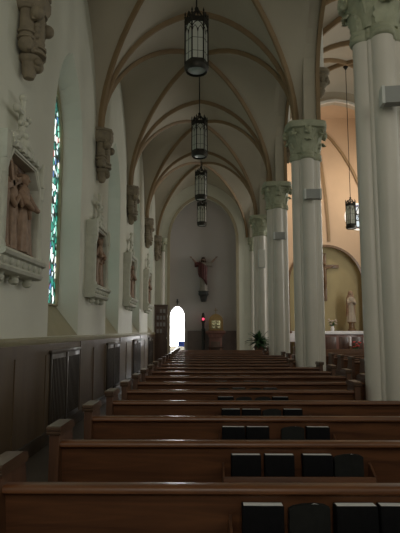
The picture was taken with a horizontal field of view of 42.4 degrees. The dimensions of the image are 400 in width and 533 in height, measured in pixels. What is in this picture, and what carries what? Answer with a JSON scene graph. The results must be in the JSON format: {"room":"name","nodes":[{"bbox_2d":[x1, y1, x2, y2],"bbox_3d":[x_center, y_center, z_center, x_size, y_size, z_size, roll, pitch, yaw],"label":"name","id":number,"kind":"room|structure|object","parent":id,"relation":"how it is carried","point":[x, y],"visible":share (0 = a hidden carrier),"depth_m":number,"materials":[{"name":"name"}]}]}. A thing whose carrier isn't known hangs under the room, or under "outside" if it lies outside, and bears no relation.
{"room":"church","nodes":[
{"label":"church","id":0,"kind":"room"},
{"bbox_2d":[0,0,155,338],"bbox_3d":[-2.241,-1.474,11.290,0.360,8.750,30.400,0,-7,1],"label":"wall","id":1,"kind":"structure","parent":0,"point":[69,66],"depth_m":8.90,"materials":[{"name":"paint"}]},
{"bbox_2d":[0,94,46,287],"bbox_3d":[-2.008,-0.886,5.764,0.314,2.190,1.307,0,-7,1],"label":"relief panel","id":2,"kind":"object","parent":1,"relation":"attached to","point":[23,178],"visible":1,"depth_m":5.67,"materials":[{"name":"stone"}]},
{"bbox_2d":[0,245,46,280],"bbox_3d":[-1.999,-0.013,5.656,0.240,0.230,1.300,0,-7,1],"label":"shelf","id":3,"kind":"object","parent":2,"relation":"attached to","point":[14,263],"depth_m":5.55,"materials":[{"name":"stone"}]},
{"bbox_2d":[16,0,53,80],"bbox_3d":[-1.973,-2.730,6.132,0.350,1.080,0.540,0,-7,1],"label":"corbel","id":4,"kind":"object","parent":1,"relation":"attached to","point":[33,30],"visible":1,"depth_m":6.00,"materials":[{"name":"stone"}]},
{"bbox_2d":[19,52,40,80],"bbox_3d":[-2.018,-2.348,6.085,0.260,0.310,0.260,0,-7,1],"label":"pendant","id":5,"kind":"object","parent":4,"relation":"attached to","point":[30,61],"depth_m":6.01,"materials":[{"name":"stone"}]},
{"bbox_2d":[48,87,62,305],"bbox_3d":[-2.424,-1.325,8.211,0.069,3.900,1.380,0,-7,1],"label":"window","id":6,"kind":"structure","parent":1,"relation":"in","point":[58,131],"depth_m":8.70,"materials":[{"name":"multicoloured glass"}]},
{"bbox_2d":[48,347,81,424],"bbox_3d":[-2.036,1.781,7.823,0.045,1.060,1.680,0,-7,1],"label":"screen","id":7,"kind":"object","parent":1,"relation":"attached to","point":[64,363],"visible":0.87,"depth_m":7.65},
{"bbox_2d":[48,352,65,424],"bbox_3d":[-2.042,1.749,7.404,0.042,1.000,0.720,0,-7,1],"label":"grille","id":8,"kind":"object","parent":7,"relation":"attached to","point":[57,381],"depth_m":7.31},
{"bbox_2d":[67,350,79,416],"bbox_3d":[-2.033,1.852,8.238,0.042,1.000,0.720,0,-7,1],"label":"grille","id":9,"kind":"object","parent":7,"relation":"attached to","point":[74,355],"depth_m":8.19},
{"bbox_2d":[0,335,154,454],"bbox_3d":[-2.074,1.944,8.902,0.055,1.380,26.100,0,-7,1],"label":"paneling","id":10,"kind":"structure","parent":1,"relation":"attached to","point":[32,365],"depth_m":6.53,"materials":[{"name":"brown wood"}]},
{"bbox_2d":[0,334,154,450],"bbox_3d":[-2.039,1.977,9.865,0.026,1.150,24.600,0,-7,1],"label":"trim","id":11,"kind":"structure","parent":1,"relation":"attached to","point":[16,350],"depth_m":6.60,"materials":[{"name":"brown wood"}]},
{"bbox_2d":[0,332,154,347],"bbox_3d":[-2.054,1.249,8.987,0.075,0.090,26.100,0,-7,1],"label":"trim","id":12,"kind":"structure","parent":1,"relation":"attached to","point":[12,342],"depth_m":7.33,"materials":[{"name":"paint"}]},
{"bbox_2d":[16,372,139,457],"bbox_3d":[-2.052,2.540,8.828,0.060,0.180,26.100,0,-7,1],"label":"baseboard","id":13,"kind":"structure","parent":1,"relation":"attached to","point":[42,440],"depth_m":6.73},
{"bbox_2d":[85,193,110,304],"bbox_3d":[-1.962,-0.359,10.041,0.314,2.190,1.307,0,-7,1],"label":"relief panel","id":14,"kind":"object","parent":1,"relation":"attached to","point":[97,290],"visible":1,"depth_m":9.69,"materials":[{"name":"stone"}]},
{"bbox_2d":[85,284,110,300],"bbox_3d":[-1.953,0.515,9.933,0.240,0.230,1.300,0,-7,1],"label":"shelf","id":15,"kind":"object","parent":14,"relation":"attached to","point":[97,292],"depth_m":9.47,"materials":[{"name":"stone"}]},
{"bbox_2d":[47,306,151,335],"bbox_3d":[-2.248,1.058,9.980,0.366,0.510,22.180,0,-7,1],"label":"window sill","id":16,"kind":"structure","parent":1,"relation":"attached to","point":[57,325],"depth_m":8.27,"materials":[{"name":"paint"}]},
{"bbox_2d":[95,127,114,182],"bbox_3d":[-1.927,-2.206,10.380,0.350,1.080,0.540,0,-7,1],"label":"corbel","id":17,"kind":"object","parent":1,"relation":"attached to","point":[104,137],"visible":1,"depth_m":10.22,"materials":[{"name":"stone"}]},
{"bbox_2d":[96,167,107,182],"bbox_3d":[-1.972,-1.824,10.333,0.260,0.310,0.260,0,-7,1],"label":"pendant","id":18,"kind":"object","parent":17,"relation":"attached to","point":[102,172],"depth_m":10.26,"materials":[{"name":"stone"}]},
{"bbox_2d":[106,341,120,389],"bbox_3d":[-1.992,2.283,11.892,0.045,1.060,1.680,0,-7,1],"label":"screen","id":19,"kind":"object","parent":1,"relation":"attached to","point":[113,348],"visible":0.87,"depth_m":11.75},
{"bbox_2d":[106,345,113,389],"bbox_3d":[-1.998,2.251,11.473,0.042,1.000,0.720,0,-7,1],"label":"grille","id":20,"kind":"object","parent":19,"relation":"attached to","point":[110,348],"depth_m":11.38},
{"bbox_2d":[114,344,119,387],"bbox_3d":[-1.989,2.354,12.307,0.042,1.000,0.720,0,-7,1],"label":"grille","id":21,"kind":"object","parent":19,"relation":"attached to","point":[117,346],"depth_m":12.29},
{"bbox_2d":[98,0,144,126],"bbox_3d":[-0.056,-4.354,8.397,0.099,2.709,5.699,7,-10,-43],"label":"trim","id":22,"kind":"structure","parent":1,"relation":"attached to","point":[139,3],"depth_m":10.06,"materials":[{"name":"paint"}]},
{"bbox_2d":[123,232,137,310],"bbox_3d":[-1.915,0.129,14.324,0.314,2.190,1.307,0,-7,1],"label":"relief panel","id":23,"kind":"object","parent":1,"relation":"attached to","point":[130,301],"visible":1,"depth_m":13.75,"materials":[{"name":"stone"}]},
{"bbox_2d":[123,297,137,307],"bbox_3d":[-1.906,1.002,14.216,0.240,0.230,1.300,0,-7,1],"label":"shelf","id":24,"kind":"object","parent":23,"relation":"attached to","point":[129,302],"depth_m":13.71,"materials":[{"name":"stone"}]},
{"bbox_2d":[127,185,139,224],"bbox_3d":[-1.882,-1.702,14.468,0.350,1.080,0.540,0,-7,1],"label":"corbel","id":25,"kind":"object","parent":1,"relation":"attached to","point":[132,190],"visible":1,"depth_m":14.31,"materials":[{"name":"stone"}]},
{"bbox_2d":[133,339,140,373],"bbox_3d":[-1.948,2.784,15.961,0.045,1.060,1.680,0,-7,1],"label":"screen","id":26,"kind":"object","parent":1,"relation":"attached to","point":[136,342],"visible":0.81,"depth_m":15.73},
{"bbox_2d":[133,341,137,373],"bbox_3d":[-1.954,2.753,15.542,0.042,1.000,0.720,0,-7,1],"label":"grille","id":27,"kind":"object","parent":26,"relation":"attached to","point":[135,343],"depth_m":15.44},
{"bbox_2d":[143,253,152,313],"bbox_3d":[-1.868,0.601,18.638,0.314,2.190,1.307,0,-7,1],"label":"relief panel","id":28,"kind":"object","parent":1,"relation":"attached to","point":[147,274],"visible":1,"depth_m":18.04,"materials":[{"name":"stone"}]},
{"bbox_2d":[145,218,154,247],"bbox_3d":[-1.837,-1.188,18.637,0.350,1.080,0.540,0,-7,1],"label":"corbel","id":29,"kind":"object","parent":1,"relation":"attached to","point":[149,222],"visible":1,"depth_m":18.48,"materials":[{"name":"stone"}]},
{"bbox_2d":[148,337,153,364],"bbox_3d":[-1.903,3.286,20.030,0.045,1.060,1.680,0,-7,1],"label":"screen","id":30,"kind":"object","parent":1,"relation":"attached to","point":[150,339],"visible":0.87,"depth_m":19.66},
{"bbox_2d":[154,235,161,260],"bbox_3d":[-1.799,-0.765,22.070,0.350,1.080,0.540,0,-7,1],"label":"corbel","id":31,"kind":"object","parent":1,"relation":"attached to","point":[157,238],"visible":1,"depth_m":21.91,"materials":[{"name":"stone"}]},
{"bbox_2d":[106,49,271,180],"bbox_3d":[-0.011,-3.852,12.466,0.099,2.709,5.699,-7,-10,44],"label":"trim","id":32,"kind":"structure","parent":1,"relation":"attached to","point":[129,68],"depth_m":13.12,"materials":[{"name":"paint"}]},
{"bbox_2d":[134,120,257,214],"bbox_3d":[0.033,-3.350,16.535,0.099,2.709,5.699,-7,-10,44],"label":"trim","id":33,"kind":"structure","parent":1,"relation":"attached to","point":[212,130],"depth_m":17.35,"materials":[{"name":"paint"}]},
{"bbox_2d":[103,11,292,126],"bbox_3d":[-0.033,-3.994,10.418,3.946,2.487,0.099,0,-7,1],"label":"trim","id":34,"kind":"structure","parent":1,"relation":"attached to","point":[212,16],"depth_m":10.45,"materials":[{"name":"paint"}]},
{"bbox_2d":[132,100,267,184],"bbox_3d":[0.011,-3.493,14.487,3.946,2.487,0.099,0,-7,1],"label":"trim","id":35,"kind":"structure","parent":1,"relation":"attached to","point":[195,102],"depth_m":14.53,"materials":[{"name":"paint"}]},
{"bbox_2d":[149,151,253,209],"bbox_3d":[0.055,-2.991,18.556,3.946,2.487,0.099,0,-7,1],"label":"trim","id":36,"kind":"structure","parent":1,"relation":"attached to","point":[209,152],"depth_m":18.59,"materials":[{"name":"paint"}]},
{"bbox_2d":[145,120,265,216],"bbox_3d":[0.033,-3.350,16.535,0.099,2.709,5.699,7,-10,-43],"label":"trim","id":37,"kind":"structure","parent":1,"relation":"attached to","point":[187,132],"depth_m":17.39,"materials":[{"name":"paint"}]},
{"bbox_2d":[128,48,290,184],"bbox_3d":[-0.011,-3.852,12.466,0.099,2.709,5.699,7,-10,-43],"label":"trim","id":38,"kind":"structure","parent":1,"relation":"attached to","point":[181,71],"depth_m":13.16,"materials":[{"name":"paint"}]},
{"bbox_2d":[251,0,298,119],"bbox_3d":[-0.056,-4.354,8.397,0.099,2.709,5.699,-7,-10,44],"label":"trim","id":39,"kind":"structure","parent":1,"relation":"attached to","point":[256,3],"depth_m":10.01,"materials":[{"name":"paint"}]},
{"bbox_2d":[25,378,140,481],"bbox_3d":[3.469,2.910,10.687,12.500,0.100,30.400,0,-7,1],"label":"floor","id":40,"kind":"structure","parent":0,"point":[37,464],"depth_m":6.08,"materials":[{"name":"tile"}]},
{"bbox_2d":[154,305,167,360],"bbox_3d":[-1.643,2.905,21.681,0.580,2.600,0.110,0,-7,1],"label":"door","id":41,"kind":"structure","parent":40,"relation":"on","point":[160,342],"depth_m":21.65,"materials":[{"name":"brown wood"}]},
{"bbox_2d":[160,238,166,304],"bbox_3d":[-1.620,1.500,22.132,0.400,5.500,0.400,0,-7,1],"label":"shaft","id":42,"kind":"object","parent":40,"relation":"on","point":[164,240],"visible":0.55,"depth_m":22.20,"materials":[{"name":"paint"}]},
{"bbox_2d":[0,451,399,532],"bbox_3d":[0.576,1.313,2.195,2.892,0.991,0.780,0,-7,1],"label":"pew","id":43,"kind":"object","parent":40,"relation":"on","point":[25,507],"visible":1,"depth_m":2.12,"materials":[{"name":"brown wood"}]},
{"bbox_2d":[242,502,284,532],"bbox_3d":[0.252,1.072,2.057,0.166,0.236,0.064,0,-7,1],"label":"hymnal","id":44,"kind":"object","parent":43,"relation":"in","point":[257,517],"visible":1,"depth_m":2.04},
{"bbox_2d":[288,503,330,532],"bbox_3d":[0.439,1.072,2.062,0.166,0.235,0.034,0,-7,2],"label":"hymnal","id":45,"kind":"object","parent":43,"relation":"in","point":[303,517],"visible":1,"depth_m":2.06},
{"bbox_2d":[333,502,378,532],"bbox_3d":[0.623,1.072,2.053,0.166,0.236,0.064,0,-7,0],"label":"hymnal","id":46,"kind":"object","parent":43,"relation":"in","point":[348,517],"visible":1,"depth_m":2.04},
{"bbox_2d":[376,502,399,532],"bbox_3d":[0.799,1.072,2.051,0.166,0.236,0.064,0,-7,2],"label":"hymnal","id":47,"kind":"object","parent":43,"relation":"in","point":[388,512],"visible":0.94,"depth_m":2.04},
{"bbox_2d":[206,331,225,349],"bbox_3d":[0.660,3.487,21.902,0.840,1.500,0.580,0,-7,1],"label":"pedestal","id":48,"kind":"object","parent":40,"relation":"on","point":[215,337],"visible":0.56,"depth_m":21.73,"materials":[{"name":"brown wood"}]},
{"bbox_2d":[208,314,223,330],"bbox_3d":[0.680,2.257,22.062,0.660,0.980,0.424,0,-7,1],"label":"tabernacle","id":49,"kind":"object","parent":48,"relation":"on","point":[215,320],"visible":1,"depth_m":21.86,"materials":[{"name":"gold metal"}]},
{"bbox_2d":[174,349,268,354],"bbox_3d":[0.713,2.855,14.699,2.892,0.991,0.780,0,-7,1],"label":"pew","id":50,"kind":"object","parent":40,"relation":"on","point":[176,352],"visible":0.05,"depth_m":14.59,"materials":[{"name":"brown wood"}]},
{"bbox_2d":[46,419,399,482],"bbox_3d":[0.585,1.416,3.028,2.892,0.991,0.780,0,-7,1],"label":"pew","id":51,"kind":"object","parent":40,"relation":"on","point":[70,459],"visible":0.39,"depth_m":2.95,"materials":[{"name":"brown wood"}]},
{"bbox_2d":[231,453,260,476],"bbox_3d":[0.259,1.175,2.890,0.166,0.236,0.064,0,-7,1],"label":"hymnal","id":52,"kind":"object","parent":51,"relation":"in","point":[242,464],"visible":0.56,"depth_m":2.87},
{"bbox_2d":[264,453,294,476],"bbox_3d":[0.445,1.175,2.888,0.166,0.236,0.064,0,-7,1],"label":"hymnal","id":53,"kind":"object","parent":51,"relation":"in","point":[275,464],"visible":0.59,"depth_m":2.87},
{"bbox_2d":[301,453,332,476],"bbox_3d":[0.658,1.175,2.886,0.166,0.236,0.064,0,-7,2],"label":"hymnal","id":54,"kind":"object","parent":51,"relation":"in","point":[313,464],"visible":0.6,"depth_m":2.87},
{"bbox_2d":[333,454,363,476],"bbox_3d":[0.835,1.175,2.891,0.166,0.235,0.034,0,-7,1],"label":"hymnal","id":55,"kind":"object","parent":51,"relation":"in","point":[344,465],"visible":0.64,"depth_m":2.89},
{"bbox_2d":[157,359,293,366],"bbox_3d":[0.473,2.238,9.699,2.522,0.991,0.780,0,-7,1],"label":"pew","id":56,"kind":"object","parent":40,"relation":"on","point":[289,361],"visible":0.16,"depth_m":9.59,"materials":[{"name":"brown wood"}]},
{"bbox_2d":[170,351,285,356],"bbox_3d":[0.695,2.649,13.032,2.892,0.991,0.780,0,-7,1],"label":"pew","id":57,"kind":"object","parent":40,"relation":"on","point":[283,353],"visible":0.14,"depth_m":12.92,"materials":[{"name":"brown wood"}]},
{"bbox_2d":[161,356,295,366],"bbox_3d":[0.667,2.341,10.531,2.892,0.991,0.780,0,-7,1],"label":"pew","id":58,"kind":"object","parent":40,"relation":"on","point":[162,357],"visible":0.06,"depth_m":10.43,"materials":[{"name":"brown wood"}]},
{"bbox_2d":[167,353,290,358],"bbox_3d":[0.685,2.547,12.198,2.892,0.991,0.780,0,-7,1],"label":"pew","id":59,"kind":"object","parent":40,"relation":"on","point":[288,356],"visible":0.08,"depth_m":12.08,"materials":[{"name":"brown wood"}]},
{"bbox_2d":[165,354,295,360],"bbox_3d":[0.676,2.444,11.365,2.892,0.991,0.780,0,-7,1],"label":"pew","id":60,"kind":"object","parent":40,"relation":"on","point":[166,355],"visible":0.12,"depth_m":11.25,"materials":[{"name":"brown wood"}]},
{"bbox_2d":[153,361,323,370],"bbox_3d":[0.649,2.135,8.864,2.892,0.991,0.780,0,-7,1],"label":"pew","id":61,"kind":"object","parent":40,"relation":"on","point":[319,365],"visible":0.17,"depth_m":8.76,"materials":[{"name":"brown wood"}]},
{"bbox_2d":[82,400,399,439],"bbox_3d":[0.595,1.519,3.862,2.892,0.991,0.780,0,-7,1],"label":"pew","id":62,"kind":"object","parent":40,"relation":"on","point":[96,426],"visible":0.18,"depth_m":3.78,"materials":[{"name":"brown wood"}]},
{"bbox_2d":[222,426,244,439],"bbox_3d":[0.242,1.278,3.724,0.166,0.236,0.064,0,-7,2],"label":"hymnal","id":63,"kind":"object","parent":62,"relation":"in","point":[228,432],"visible":0.47,"depth_m":3.71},
{"bbox_2d":[246,426,269,439],"bbox_3d":[0.417,1.278,3.722,0.166,0.236,0.064,0,-7,1],"label":"hymnal","id":64,"kind":"object","parent":62,"relation":"in","point":[252,432],"visible":0.41,"depth_m":3.71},
{"bbox_2d":[281,426,304,439],"bbox_3d":[0.672,1.278,3.727,0.166,0.235,0.034,0,-7,2],"label":"hymnal","id":65,"kind":"object","parent":62,"relation":"in","point":[291,432],"visible":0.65,"depth_m":3.72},
{"bbox_2d":[305,426,329,439],"bbox_3d":[0.852,1.277,3.718,0.166,0.236,0.064,0,-7,2],"label":"hymnal","id":66,"kind":"object","parent":62,"relation":"in","point":[312,432],"visible":0.48,"depth_m":3.70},
{"bbox_2d":[120,380,361,400],"bbox_3d":[0.428,1.724,5.531,2.522,0.991,0.780,0,-7,1],"label":"pew","id":67,"kind":"object","parent":40,"relation":"on","point":[352,393],"visible":0.19,"depth_m":5.44,"materials":[{"name":"brown wood"}]},
{"bbox_2d":[147,364,336,375],"bbox_3d":[0.640,2.033,8.030,2.892,0.991,0.780,0,-7,1],"label":"pew","id":68,"kind":"object","parent":40,"relation":"on","point":[331,368],"visible":0.2,"depth_m":7.93,"materials":[{"name":"brown wood"}]},
{"bbox_2d":[140,368,351,381],"bbox_3d":[0.631,1.930,7.197,2.892,0.991,0.780,0,-7,1],"label":"pew","id":69,"kind":"object","parent":40,"relation":"on","point":[345,373],"visible":0.19,"depth_m":7.10,"materials":[{"name":"brown wood"}]},
{"bbox_2d":[132,373,365,400],"bbox_3d":[0.622,1.827,6.363,2.892,0.991,0.780,0,-7,1],"label":"pew","id":70,"kind":"object","parent":40,"relation":"on","point":[137,385],"visible":0.12,"depth_m":6.27,"materials":[{"name":"brown wood"}]},
{"bbox_2d":[248,237,254,349],"bbox_3d":[2.269,1.495,22.090,0.400,5.500,0.400,0,-7,1],"label":"shaft","id":71,"kind":"object","parent":40,"relation":"on","point":[250,240],"visible":0.55,"depth_m":22.10,"materials":[{"name":"paint"}]},
{"bbox_2d":[105,388,399,415],"bbox_3d":[0.604,1.621,4.696,2.892,0.991,0.780,0,-7,1],"label":"pew","id":72,"kind":"object","parent":40,"relation":"on","point":[114,407],"visible":0.11,"depth_m":4.61,"materials":[{"name":"brown wood"}]},
{"bbox_2d":[221,409,239,415],"bbox_3d":[0.273,1.381,4.558,0.166,0.236,0.064,0,-7,1],"label":"hymnal","id":73,"kind":"object","parent":72,"relation":"in","point":[224,412],"visible":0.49,"depth_m":4.54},
{"bbox_2d":[242,409,260,415],"bbox_3d":[0.455,1.381,4.556,0.166,0.236,0.064,0,-7,0],"label":"hymnal","id":74,"kind":"object","parent":72,"relation":"in","point":[245,412],"visible":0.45,"depth_m":4.54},
{"bbox_2d":[283,409,302,415],"bbox_3d":[0.821,1.380,4.552,0.166,0.236,0.064,0,-7,1],"label":"hymnal","id":75,"kind":"object","parent":72,"relation":"in","point":[286,412],"visible":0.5,"depth_m":4.54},
{"bbox_2d":[245,330,268,349],"bbox_3d":[2.003,2.868,17.016,1.023,1.533,0.920,0,-7,3],"label":"potted plant","id":76,"kind":"object","parent":40,"relation":"on","point":[260,341],"visible":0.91,"depth_m":17.03,"materials":[{"name":"green plant"}]},
{"bbox_2d":[248,215,268,346],"bbox_3d":[2.170,0.981,18.043,0.890,5.530,0.890,0,-7,1],"label":"column","id":77,"kind":"structure","parent":40,"relation":"on","point":[258,223],"depth_m":17.95,"materials":[{"name":"paint"}]},
{"bbox_2d":[258,249,264,267],"bbox_3d":[2.136,-0.270,17.831,0.240,0.640,0.128,0,-7,1],"label":"speaker","id":78,"kind":"object","parent":77,"relation":"attached to","point":[261,252],"visible":1,"depth_m":17.77},
{"bbox_2d":[261,181,291,356],"bbox_3d":[2.126,0.479,13.974,0.890,5.530,0.890,0,-7,1],"label":"column","id":79,"kind":"structure","parent":40,"relation":"on","point":[275,193],"depth_m":13.87,"materials":[{"name":"paint"}]},
{"bbox_2d":[282,119,326,370],"bbox_3d":[2.082,-0.023,9.905,0.890,5.530,0.890,0,-7,1],"label":"column","id":80,"kind":"structure","parent":40,"relation":"on","point":[303,137],"depth_m":9.79,"materials":[{"name":"paint"}]},
{"bbox_2d":[303,188,321,199],"bbox_3d":[2.107,-1.346,9.675,0.320,0.196,0.190,0,-7,1],"label":"speaker","id":81,"kind":"object","parent":80,"relation":"attached to","point":[308,194],"visible":1,"depth_m":9.59},
{"bbox_2d":[335,354,358,375],"bbox_3d":[5.725,2.438,11.315,5.334,0.991,0.780,0,-7,1],"label":"pew","id":82,"kind":"object","parent":40,"relation":"on","point":[341,362],"visible":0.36,"depth_m":11.26,"materials":[{"name":"brown wood"}]},
{"bbox_2d":[347,356,359,379],"bbox_3d":[5.716,2.335,10.482,5.334,0.991,0.780,0,-7,1],"label":"pew","id":83,"kind":"object","parent":40,"relation":"on","point":[354,365],"visible":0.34,"depth_m":10.43,"materials":[{"name":"brown wood"}]},
{"bbox_2d":[337,0,399,400],"bbox_3d":[2.066,-0.534,5.757,0.890,5.530,0.890,0,-7,1],"label":"column","id":84,"kind":"structure","parent":40,"relation":"on","point":[373,25],"depth_m":5.62,"materials":[{"name":"paint"}]},
{"bbox_2d":[379,85,399,107],"bbox_3d":[2.132,-1.810,5.505,0.400,0.196,0.190,-1,-7,7],"label":"speaker","id":85,"kind":"object","parent":84,"relation":"attached to","point":[389,96],"visible":1,"depth_m":5.43},
{"bbox_2d":[170,347,183,350],"bbox_3d":[-0.736,2.813,24.197,3.200,3.400,2.900,0,-7,1],"label":"wall","id":86,"kind":"structure","parent":0,"point":[171,348],"depth_m":25.51,"materials":[{"name":"paint"}]},
{"bbox_2d":[170,306,183,346],"bbox_3d":[-1.021,2.810,25.606,1.700,2.350,0.070,0,-7,1],"label":"doorway","id":87,"kind":"structure","parent":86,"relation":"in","point":[177,314],"depth_m":25.58,"materials":[{"name":"white"}]},
{"bbox_2d":[87,0,309,237],"bbox_3d":[-0.123,-4.099,10.432,4.340,2.690,24.600,0,-7,1],"label":"ceiling","id":88,"kind":"structure","parent":0,"point":[141,87],"depth_m":13.20,"materials":[{"name":"paint"}]},
{"bbox_2d":[184,0,208,76],"bbox_3d":[-0.056,-4.410,8.404,0.410,2.610,0.390,1,-7,-7],"label":"lantern","id":89,"kind":"object","parent":88,"relation":"hanging from","point":[196,27],"visible":1,"depth_m":8.18,"materials":[{"name":"brown metal"}]},
{"bbox_2d":[187,67,205,74],"bbox_3d":[-0.056,-3.155,8.249,0.300,0.058,0.295,1,-7,-7],"label":"diffuser","id":90,"kind":"object","parent":89,"relation":"attached to","point":[190,70],"depth_m":8.25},
{"bbox_2d":[191,77,207,159],"bbox_3d":[-0.011,-3.908,12.473,0.410,2.610,0.390,1,-7,-7],"label":"lantern","id":91,"kind":"object","parent":88,"relation":"hanging from","point":[199,128],"visible":0.96,"depth_m":12.26,"materials":[{"name":"brown metal"}]},
{"bbox_2d":[195,166,206,200],"bbox_3d":[0.033,-3.406,16.542,0.410,2.610,0.390,1,-7,-7],"label":"lantern","id":92,"kind":"object","parent":88,"relation":"hanging from","point":[200,177],"visible":0.94,"depth_m":16.32,"materials":[{"name":"brown metal"}]},
{"bbox_2d":[197,201,206,226],"bbox_3d":[0.077,-2.904,20.611,0.410,2.610,0.390,1,-7,-7],"label":"lantern","id":93,"kind":"object","parent":88,"relation":"hanging from","point":[201,208],"visible":0.87,"depth_m":20.39,"materials":[{"name":"brown metal"}]},
{"bbox_2d":[170,199,236,349],"bbox_3d":[0.206,-0.163,22.942,4.480,9.000,0.300,0,-7,1],"label":"wall","id":94,"kind":"structure","parent":0,"point":[217,239],"depth_m":22.78,"materials":[{"name":"paint"}]},
{"bbox_2d":[198,291,208,301],"bbox_3d":[0.153,1.300,22.428,0.460,0.450,0.322,0,-7,1],"label":"wall bracket","id":95,"kind":"object","parent":94,"relation":"attached to","point":[203,295],"visible":1,"depth_m":22.37,"materials":[{"name":"stone"}]},
{"bbox_2d":[190,256,216,290],"bbox_3d":[0.163,0.315,22.552,1.241,1.526,0.331,0,-7,1],"label":"statue","id":96,"kind":"object","parent":95,"relation":"on","point":[202,266],"visible":1,"depth_m":22.45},
{"bbox_2d":[155,92,354,349],"bbox_3d":[3.802,-2.149,22.769,11.680,12.900,0.450,0,-7,1],"label":"wall","id":97,"kind":"structure","parent":0,"point":[215,192],"depth_m":22.47,"materials":[{"name":"paint"}]},
{"bbox_2d":[146,162,247,237],"bbox_3d":[0.077,-2.848,20.604,0.099,2.709,5.699,-7,-10,44],"label":"trim","id":98,"kind":"structure","parent":97,"relation":"attached to","point":[188,163],"depth_m":21.36,"materials":[{"name":"paint"}]},
{"bbox_2d":[167,195,239,352],"bbox_3d":[0.130,0.527,22.253,3.100,7.460,0.060,0,-7,1],"label":"trim","id":99,"kind":"structure","parent":97,"relation":"attached to","point":[208,197],"depth_m":22.29,"materials":[{"name":"paint"}]},
{"bbox_2d":[157,162,251,234],"bbox_3d":[0.077,-2.848,20.604,0.099,2.709,5.699,7,-10,-43],"label":"trim","id":100,"kind":"structure","parent":97,"relation":"attached to","point":[203,163],"depth_m":21.34,"materials":[{"name":"paint"}]},
{"bbox_2d":[187,331,236,349],"bbox_3d":[0.549,3.537,22.308,2.190,1.500,0.035,0,-7,1],"label":"paneling","id":101,"kind":"structure","parent":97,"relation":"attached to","point":[194,338],"depth_m":22.33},
{"bbox_2d":[249,0,320,236],"bbox_3d":[2.167,-6.266,10.674,0.280,7.090,24.600,0,-7,1],"label":"wall","id":102,"kind":"structure","parent":0,"point":[308,77],"depth_m":10.09,"materials":[{"name":"paint"}]},
{"bbox_2d":[284,100,288,180],"bbox_3d":[2.321,-3.698,12.422,0.075,2.381,3.660,0,-7,1],"label":"trim","id":103,"kind":"structure","parent":102,"relation":"attached to","point":[287,102],"depth_m":14.04,"materials":[{"name":"paint"}]},
{"bbox_2d":[315,0,325,119],"bbox_3d":[2.277,-4.200,8.353,0.075,2.381,3.660,0,-7,1],"label":"trim","id":104,"kind":"structure","parent":102,"relation":"attached to","point":[323,2],"depth_m":9.97,"materials":[{"name":"paint"}]},
{"bbox_2d":[320,27,329,97],"bbox_3d":[2.417,-4.648,10.472,0.379,2.550,0.375,-3,-8,23],"label":"shaft","id":105,"kind":"object","parent":102,"relation":"attached to","point":[324,72],"visible":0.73,"depth_m":10.26,"materials":[{"name":"stone"}]},
{"bbox_2d":[323,40,349,52],"bbox_3d":[5.995,-6.659,18.944,6.944,3.530,0.165,0,-7,1],"label":"trim","id":106,"kind":"structure","parent":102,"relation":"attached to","point":[343,43],"depth_m":19.07,"materials":[{"name":"paint"}]},
{"bbox_2d":[287,105,360,269],"bbox_3d":[6.070,-1.696,24.402,7.180,12.400,3.050,0,-7,1],"label":"wall","id":107,"kind":"structure","parent":0,"point":[335,168],"depth_m":26.20,"materials":[{"name":"paint"}]},
{"bbox_2d":[289,245,360,352],"bbox_3d":[6.257,1.776,25.498,3.820,5.777,0.080,0,-7,1],"label":"trim","id":108,"kind":"structure","parent":107,"relation":"attached to","point":[330,246],"depth_m":25.69,"materials":[{"name":"brown paint"}]},
{"bbox_2d":[320,154,329,240],"bbox_3d":[6.152,-4.323,26.231,0.769,6.161,0.080,0,-7,1],"label":"trim","id":109,"kind":"structure","parent":107,"relation":"attached to","point":[321,165],"depth_m":26.07,"materials":[{"name":"paint"}]},
{"bbox_2d":[327,134,357,184],"bbox_3d":[7.189,-4.344,26.192,2.894,6.103,0.080,0,-7,1],"label":"trim","id":110,"kind":"structure","parent":107,"relation":"attached to","point":[328,136],"depth_m":26.31,"materials":[{"name":"paint"}]},
{"bbox_2d":[290,247,362,353],"bbox_3d":[6.259,1.823,25.679,3.720,5.727,0.350,0,-7,1],"label":"wall niche","id":111,"kind":"object","parent":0,"point":[346,278],"visible":0.42,"depth_m":25.92,"materials":[{"name":"paint"}]},
{"bbox_2d":[323,253,338,300],"bbox_3d":[6.279,0.523,25.897,1.440,2.420,0.245,0,-7,1],"label":"crucifix","id":112,"kind":"object","parent":111,"relation":"attached to","point":[325,267],"visible":0.82,"depth_m":25.85,"materials":[{"name":"brown wood"}]},
{"bbox_2d":[323,0,353,93],"bbox_3d":[5.881,-7.804,10.823,7.450,3.800,24.600,0,-7,1],"label":"ceiling","id":113,"kind":"structure","parent":0,"point":[338,79],"depth_m":20.30,"materials":[{"name":"paint"}]},
{"bbox_2d":[343,66,356,229],"bbox_3d":[6.080,-4.930,21.097,0.463,6.890,0.441,1,-7,-7],"label":"lantern","id":114,"kind":"object","parent":113,"relation":"hanging from","point":[350,208],"visible":1,"depth_m":20.64,"materials":[{"name":"brown metal"}]},
{"bbox_3d":[6.058,4.264,23.465,7.000,0.340,4.050,0,-7,1],"label":"floor","id":115,"kind":"structure","parent":0,"visible":0},
{"bbox_2d":[290,331,363,348],"bbox_3d":[6.220,3.667,24.631,3.700,1.130,0.780,0,-7,1],"label":"altar","id":116,"kind":"object","parent":115,"relation":"on","point":[332,341],"visible":0.18,"depth_m":24.31,"materials":[{"name":"stone"}]},
{"bbox_2d":[292,331,362,333],"bbox_3d":[6.220,3.167,24.667,3.740,0.152,0.790,0,-7,1],"label":"altar cloth","id":117,"kind":"object","parent":116,"relation":"on","point":[326,332],"visible":0.37,"depth_m":24.27,"materials":[{"name":"fabric"}]},
{"bbox_2d":[346,291,355,330],"bbox_3d":[7.352,2.144,25.003,0.474,1.960,0.488,0,-7,1],"label":"statue","id":118,"kind":"object","parent":117,"relation":"on","point":[350,300],"visible":0.98,"depth_m":24.96,"materials":[{"name":"white stone"}]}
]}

